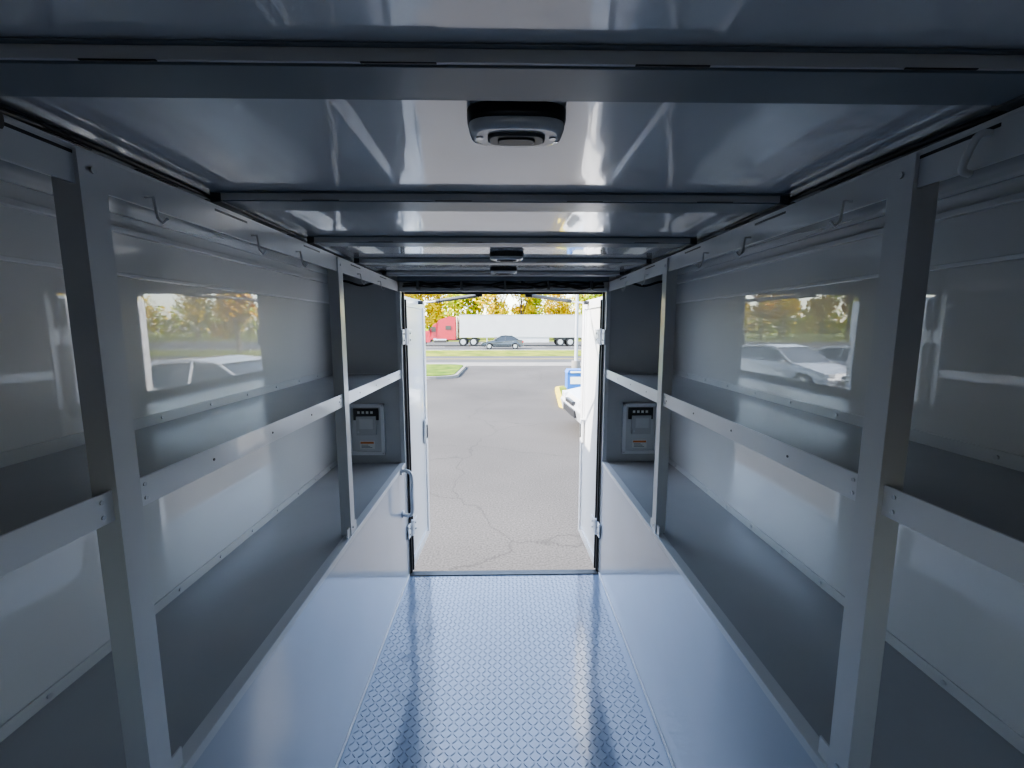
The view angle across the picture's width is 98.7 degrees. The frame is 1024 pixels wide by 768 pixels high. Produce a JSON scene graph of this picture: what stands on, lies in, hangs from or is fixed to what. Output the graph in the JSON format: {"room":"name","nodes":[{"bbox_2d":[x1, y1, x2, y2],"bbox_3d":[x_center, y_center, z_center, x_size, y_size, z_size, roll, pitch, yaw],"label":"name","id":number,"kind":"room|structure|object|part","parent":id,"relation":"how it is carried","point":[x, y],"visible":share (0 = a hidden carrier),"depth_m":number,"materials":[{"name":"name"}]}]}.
{"room":"vehicle interior","nodes":[
{"label":"vehicle interior","id":0,"kind":"room"},
{"bbox_2d":[0,180,336,725],"bbox_3d":[-1.034,0.542,0.828,0.060,1.872,3.740,0,7,-1],"label":"wall","id":1,"kind":"structure","parent":0,"point":[203,320],"depth_m":1.27,"materials":[{"name":"metal"}]},
{"bbox_2d":[343,276,661,573],"bbox_3d":[-0.049,0.298,2.705,2.100,1.872,0.110,0,7,-1],"label":"wall","id":2,"kind":"structure","parent":0,"point":[374,317],"depth_m":2.63,"materials":[{"name":"metal"}]},
{"bbox_2d":[349,404,385,454],"bbox_3d":[-0.883,0.277,2.663,0.220,0.315,0.036,0,7,-1],"label":"box","id":3,"kind":"object","parent":2,"relation":"attached to","point":[367,421],"visible":0.78,"depth_m":2.66,"materials":[{"name":"paint"}]},
{"bbox_2d":[401,296,429,569],"bbox_3d":[-0.660,0.321,3.019,0.084,1.785,0.689,0,7,1],"label":"door","id":4,"kind":"structure","parent":2,"relation":"in","point":[413,335],"depth_m":3.07,"materials":[{"name":"white paint"}]},
{"bbox_2d":[418,294,481,303],"bbox_3d":[-0.418,-0.555,2.860,0.637,0.055,0.056,6,10,41],"label":"gas strut","id":5,"kind":"object","parent":2,"relation":"attached to","point":[471,295],"visible":0.94,"depth_m":2.82,"materials":[{"name":"grey metal"}]},
{"bbox_2d":[343,280,661,289],"bbox_3d":[-0.048,-0.573,2.553,1.966,0.059,0.066,0,7,-1],"label":"harness","id":6,"kind":"object","parent":2,"relation":"attached to","point":[447,285],"visible":0.92,"depth_m":2.54,"materials":[{"name":"black rubber"}]},
{"bbox_2d":[410,569,597,575],"bbox_3d":[-0.049,1.220,2.845,1.220,0.006,0.050,0,7,-1],"label":"trim","id":7,"kind":"structure","parent":2,"relation":"attached to","point":[582,571],"depth_m":2.84,"materials":[{"name":"grey metal"}]},
{"bbox_2d":[525,294,588,304],"bbox_3d":[0.311,-0.557,2.873,0.637,0.055,0.056,-7,10,-43],"label":"gas strut","id":8,"kind":"object","parent":2,"relation":"attached to","point":[526,295],"visible":0.91,"depth_m":2.83,"materials":[{"name":"grey metal"}]},
{"bbox_2d":[578,297,605,567],"bbox_3d":[0.551,0.318,3.041,0.084,1.785,0.689,0,7,-3],"label":"door","id":9,"kind":"structure","parent":2,"relation":"in","point":[593,336],"depth_m":3.08,"materials":[{"name":"white paint"}]},
{"bbox_2d":[621,403,656,453],"bbox_3d":[0.787,0.273,2.693,0.220,0.315,0.036,0,7,-1],"label":"box","id":10,"kind":"object","parent":2,"relation":"attached to","point":[638,419],"visible":0.8,"depth_m":2.69,"materials":[{"name":"paint"}]},
{"bbox_2d":[337,574,671,767],"bbox_3d":[-0.015,1.478,0.994,1.220,0.032,3.790,0,7,-1],"label":"floor","id":11,"kind":"structure","parent":0,"point":[479,671],"depth_m":1.95,"materials":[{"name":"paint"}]},
{"bbox_2d":[0,460,414,767],"bbox_3d":[-0.787,1.083,0.902,0.492,0.780,3.739,0,7,-1],"label":"compartment","id":12,"kind":"object","parent":11,"relation":"on","point":[270,650],"depth_m":1.33,"materials":[{"name":"paint"}]},
{"bbox_2d":[0,114,400,767],"bbox_3d":[-0.812,0.184,0.781,0.441,1.087,3.732,0,7,-1],"label":"frame","id":13,"kind":"object","parent":12,"relation":"on","point":[54,493],"visible":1,"depth_m":0.74,"materials":[{"name":"paint"}]},
{"bbox_3d":[-0.618,0.647,2.609,0.084,0.309,0.045,1,7,7],"label":"grab handle","id":14,"kind":"part","parent":12,"relation":"part of","materials":[{"name":"silver metal"}]},
{"bbox_2d":[598,458,1023,767],"bbox_3d":[0.797,1.079,0.931,0.415,0.780,3.739,0,7,-1],"label":"compartment","id":15,"kind":"object","parent":11,"relation":"on","point":[732,641],"visible":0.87,"depth_m":1.32,"materials":[{"name":"paint"}]},
{"bbox_2d":[606,106,1023,767],"bbox_3d":[0.784,0.181,0.810,0.441,1.087,3.732,0,7,-1],"label":"frame","id":16,"kind":"object","parent":15,"relation":"on","point":[967,498],"visible":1,"depth_m":0.76,"materials":[{"name":"paint"}]},
{"bbox_2d":[957,129,993,177],"bbox_3d":[0.594,-0.297,0.567,0.020,0.051,0.029,0,7,-1],"label":"hook","id":17,"kind":"object","parent":16,"relation":"attached to","point":[962,170],"visible":1,"depth_m":0.56,"materials":[{"name":"paint"}]},
{"bbox_2d":[0,0,1023,277],"bbox_3d":[-0.015,-0.408,0.753,2.100,0.048,3.800,0,7,-1],"label":"ceiling","id":18,"kind":"structure","parent":0,"point":[206,145],"depth_m":0.65,"materials":[{"name":"paint"}]},
{"bbox_2d":[0,107,294,234],"bbox_3d":[-0.673,-0.378,0.896,0.138,0.054,0.902,0,7,-1],"label":"cable","id":19,"kind":"object","parent":18,"relation":"attached to","point":[26,119],"visible":0.91,"depth_m":0.69,"materials":[{"name":"black plastic"}]},
{"bbox_2d":[209,191,790,214],"bbox_3d":[-0.019,-0.415,1.012,1.274,0.022,0.101,0,7,-1],"label":"crossbeam","id":20,"kind":"object","parent":18,"relation":"attached to","point":[236,201],"visible":1,"depth_m":0.98,"materials":[{"name":"metal"}]},
{"bbox_2d":[307,236,696,248],"bbox_3d":[-0.028,-0.475,1.481,1.274,0.022,0.096,0,7,-1],"label":"crossbeam","id":21,"kind":"object","parent":18,"relation":"attached to","point":[318,241],"visible":1,"depth_m":1.45,"materials":[{"name":"metal"}]},
{"bbox_2d":[354,258,651,265],"bbox_3d":[-0.036,-0.533,1.927,1.274,0.022,0.096,0,7,-1],"label":"crossbeam","id":22,"kind":"object","parent":18,"relation":"attached to","point":[360,261],"visible":0.96,"depth_m":1.89,"materials":[{"name":"metal"}]},
{"bbox_2d":[382,271,623,276],"bbox_3d":[-0.044,-0.590,2.363,1.274,0.022,0.096,0,7,-1],"label":"crossbeam","id":23,"kind":"object","parent":18,"relation":"attached to","point":[385,273],"visible":0.98,"depth_m":2.33,"materials":[{"name":"metal"}]},
{"bbox_2d":[490,267,516,274],"bbox_3d":[-0.041,-0.561,2.196,0.136,0.035,0.086,0,7,-1],"label":"recessed light","id":24,"kind":"object","parent":18,"relation":"in","point":[494,270],"visible":1,"depth_m":2.16,"materials":[{"name":"black plastic"}]},
{"bbox_2d":[490,251,523,261],"bbox_3d":[-0.021,-0.503,1.750,0.136,0.035,0.086,0,7,-1],"label":"recessed light","id":25,"kind":"object","parent":18,"relation":"in","point":[499,256],"visible":1,"depth_m":1.71,"materials":[{"name":"black plastic"}]},
{"bbox_2d":[0,37,1023,110],"bbox_3d":[-0.010,-0.348,0.502,1.274,0.022,0.091,0,7,-1],"label":"crossbeam","id":26,"kind":"object","parent":18,"relation":"attached to","point":[29,67],"visible":1,"depth_m":0.48,"materials":[{"name":"metal"}]},
{"bbox_2d":[467,101,565,146],"bbox_3d":[0.006,-0.356,0.615,0.136,0.035,0.086,0,7,-1],"label":"recessed light","id":27,"kind":"object","parent":18,"relation":"in","point":[490,123],"visible":0.99,"depth_m":0.58,"materials":[{"name":"black plastic"}]},
{"bbox_2d":[725,104,1023,229],"bbox_3d":[0.632,-0.390,0.866,0.052,0.021,0.805,-1,7,-5],"label":"cable","id":28,"kind":"object","parent":18,"relation":"attached to","point":[973,123],"visible":0.86,"depth_m":0.71,"materials":[{"name":"black plastic"}]},
{"bbox_2d":[669,175,1023,737],"bbox_3d":[1.006,0.537,0.865,0.060,1.872,3.740,0,7,-1],"label":"wall","id":29,"kind":"structure","parent":0,"point":[795,320],"depth_m":1.19,"materials":[{"name":"metal"}]},
{"label":"outside","id":30,"kind":"structure","parent":0,"visible":0},
{"bbox_2d":[426,362,580,365],"bbox_3d":[-0.518,-1.233,28.322,180.000,0.110,2.500,0,7,-1],"label":"pavement","id":31,"kind":"structure","parent":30,"point":[459,363],"depth_m":28.69,"materials":[{"name":"grey concrete"}]},
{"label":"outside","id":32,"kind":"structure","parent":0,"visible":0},
{"bbox_2d":[426,356,581,362],"bbox_3d":[-0.600,-1.810,32.784,180.000,0.105,6.500,0,7,-1],"label":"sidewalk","id":33,"kind":"structure","parent":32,"point":[429,359],"depth_m":32.35,"materials":[{"name":"concrete"}]},
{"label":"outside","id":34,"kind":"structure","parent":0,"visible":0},
{"bbox_2d":[433,334,581,341],"bbox_3d":[-2.126,-12.543,115.326,280.000,0.130,88.000,0,7,-1],"label":"grass field","id":35,"kind":"structure","parent":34,"point":[481,339],"depth_m":76.41,"materials":[{"name":"green plant"}]},
{"bbox_2d":[404,294,426,301],"bbox_3d":[-18.380,-16.923,83.868,6.089,16.660,5.828,0,7,-1],"label":"autumn tree","id":36,"kind":"object","parent":35,"relation":"on","point":[414,296],"visible":0.1,"depth_m":82.56,"materials":[{"name":"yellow plant"}]},
{"bbox_2d":[422,294,451,326],"bbox_3d":[-14.404,-14.709,84.174,6.706,12.190,6.872,0,7,-1],"label":"autumn tree","id":37,"kind":"object","parent":35,"relation":"on","point":[434,313],"visible":0.57,"depth_m":83.43,"materials":[{"name":"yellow plant"}]},
{"bbox_2d":[443,294,476,327],"bbox_3d":[-9.721,-13.543,81.680,6.419,10.520,7.618,0,7,-1],"label":"autumn tree","id":38,"kind":"object","parent":35,"relation":"on","point":[455,306],"visible":0.39,"depth_m":80.47,"materials":[{"name":"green plant"}]},
{"bbox_2d":[457,294,489,314],"bbox_3d":[-7.105,-16.896,82.635,6.767,16.925,7.358,0,7,-1],"label":"autumn tree","id":39,"kind":"object","parent":35,"relation":"on","point":[472,307],"visible":0.18,"depth_m":83.03,"materials":[{"name":"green plant"}]},
{"bbox_2d":[474,294,509,338],"bbox_3d":[-2.660,-16.234,78.264,8.659,16.737,8.754,0,7,-1],"label":"autumn tree","id":40,"kind":"object","parent":35,"relation":"on","point":[495,307],"visible":0.27,"depth_m":78.59,"materials":[{"name":"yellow plant"}]},
{"bbox_2d":[425,307,579,333],"bbox_3d":[-1.966,-14.957,104.471,200.742,7.455,4.257,0,7,-1],"label":"trees","id":41,"kind":"object","parent":35,"relation":"on","point":[426,327],"visible":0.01,"depth_m":103.43,"materials":[{"name":"yellow plant"}]},
{"bbox_2d":[511,294,537,314],"bbox_3d":[2.233,-15.457,82.232,6.197,14.175,6.670,0,7,-1],"label":"autumn tree","id":42,"kind":"object","parent":35,"relation":"on","point":[523,309],"visible":0.31,"depth_m":82.34,"materials":[{"name":"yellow plant"}]},
{"bbox_2d":[517,294,548,314],"bbox_3d":[3.717,-15.835,86.418,7.986,13.846,8.265,0,7,-1],"label":"autumn tree","id":43,"kind":"object","parent":35,"relation":"on","point":[537,302],"visible":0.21,"depth_m":85.95,"materials":[{"name":"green plant"}]},
{"bbox_2d":[541,294,579,314],"bbox_3d":[10.150,-15.652,90.728,8.263,12.372,7.380,0,7,-1],"label":"autumn tree","id":44,"kind":"object","parent":35,"relation":"on","point":[563,309],"visible":0.48,"depth_m":89.90,"materials":[{"name":"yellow plant"}]},
{"bbox_2d":[568,295,595,339],"bbox_3d":[13.057,-16.282,79.824,7.878,16.431,7.135,0,7,-1],"label":"autumn tree","id":45,"kind":"object","parent":35,"relation":"on","point":[581,297],"visible":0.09,"depth_m":79.09,"materials":[{"name":"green plant"}]},
{"bbox_2d":[584,295,601,299],"bbox_3d":[16.398,-14.030,77.691,7.429,12.514,6.945,0,7,-1],"label":"autumn tree","id":46,"kind":"object","parent":35,"relation":"on","point":[585,296],"visible":0.02,"depth_m":76.67,"materials":[{"name":"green plant"}]},
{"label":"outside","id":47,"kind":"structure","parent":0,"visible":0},
{"bbox_2d":[426,350,581,355],"bbox_3d":[-0.742,-2.820,40.467,180.000,0.130,9.000,0,7,-1],"label":"grass verge","id":48,"kind":"structure","parent":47,"point":[428,352],"depth_m":40.66,"materials":[{"name":"green plant"}]},
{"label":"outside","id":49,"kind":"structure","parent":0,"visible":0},
{"bbox_2d":[426,342,581,349],"bbox_3d":[-1.072,-5.126,58.316,180.000,0.106,27.000,0,7,-1],"label":"road","id":50,"kind":"structure","parent":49,"point":[430,345],"depth_m":51.15,"materials":[{"name":"grey asphalt"}]},
{"bbox_2d":[481,335,523,348],"bbox_3d":[-1.030,-4.558,47.800,4.580,1.482,2.000,0,7,-1],"label":"sedan","id":51,"kind":"object","parent":50,"relation":"on","point":[504,340],"visible":1,"depth_m":46.96,"materials":[{"name":"paint"}]},
{"bbox_2d":[425,315,581,345],"bbox_3d":[-1.766,-6.770,55.568,22.120,3.850,2.900,0,7,-1],"label":"truck","id":52,"kind":"object","parent":50,"relation":"on","point":[527,328],"visible":0.84,"depth_m":54.30,"materials":[{"name":"metal"}]},
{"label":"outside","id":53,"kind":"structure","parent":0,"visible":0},
{"bbox_2d":[413,366,594,570],"bbox_3d":[0.302,4.535,-16.047,180.000,0.100,87.000,0,7,-1],"label":"ground","id":54,"kind":"structure","parent":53,"point":[503,453],"depth_m":7.15,"materials":[{"name":"grey asphalt"}]},
{"bbox_2d":[426,364,465,378],"bbox_3d":[-14.525,-0.676,23.143,23.800,0.180,6.600,0,7,-1],"label":"traffic island","id":55,"kind":"object","parent":54,"relation":"on","point":[433,371],"visible":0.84,"depth_m":22.57,"materials":[{"name":"plant"}]},
{"bbox_2d":[555,386,566,407],"bbox_3d":[7.555,0.386,14.965,12.350,0.180,4.300,0,7,-1],"label":"traffic island","id":56,"kind":"object","parent":54,"relation":"on","point":[558,390],"visible":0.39,"depth_m":15.05,"materials":[{"name":"yellow paint"}]},
{"bbox_2d":[565,368,580,389],"bbox_3d":[2.218,-0.153,15.543,0.636,0.740,0.660,0,7,-1],"label":"litter bin","id":57,"kind":"object","parent":56,"relation":"on","point":[572,375],"visible":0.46,"depth_m":15.25,"materials":[{"name":"plastic"}]},
{"bbox_2d":[561,387,580,422],"bbox_3d":[3.914,0.203,10.285,5.267,1.704,2.300,-1,7,-5],"label":"parked car","id":58,"kind":"object","parent":54,"relation":"on","point":[571,398],"visible":0.11,"depth_m":10.08,"materials":[{"name":"paint"}]},
{"bbox_2d":[572,295,579,367],"bbox_3d":[2.565,-4.605,21.638,1.737,8.320,0.435,0,7,-1],"label":"lamp post","id":59,"kind":"object","parent":54,"relation":"on","point":[575,363],"visible":0.29,"depth_m":21.88,"materials":[{"name":"metal"}]}
]}

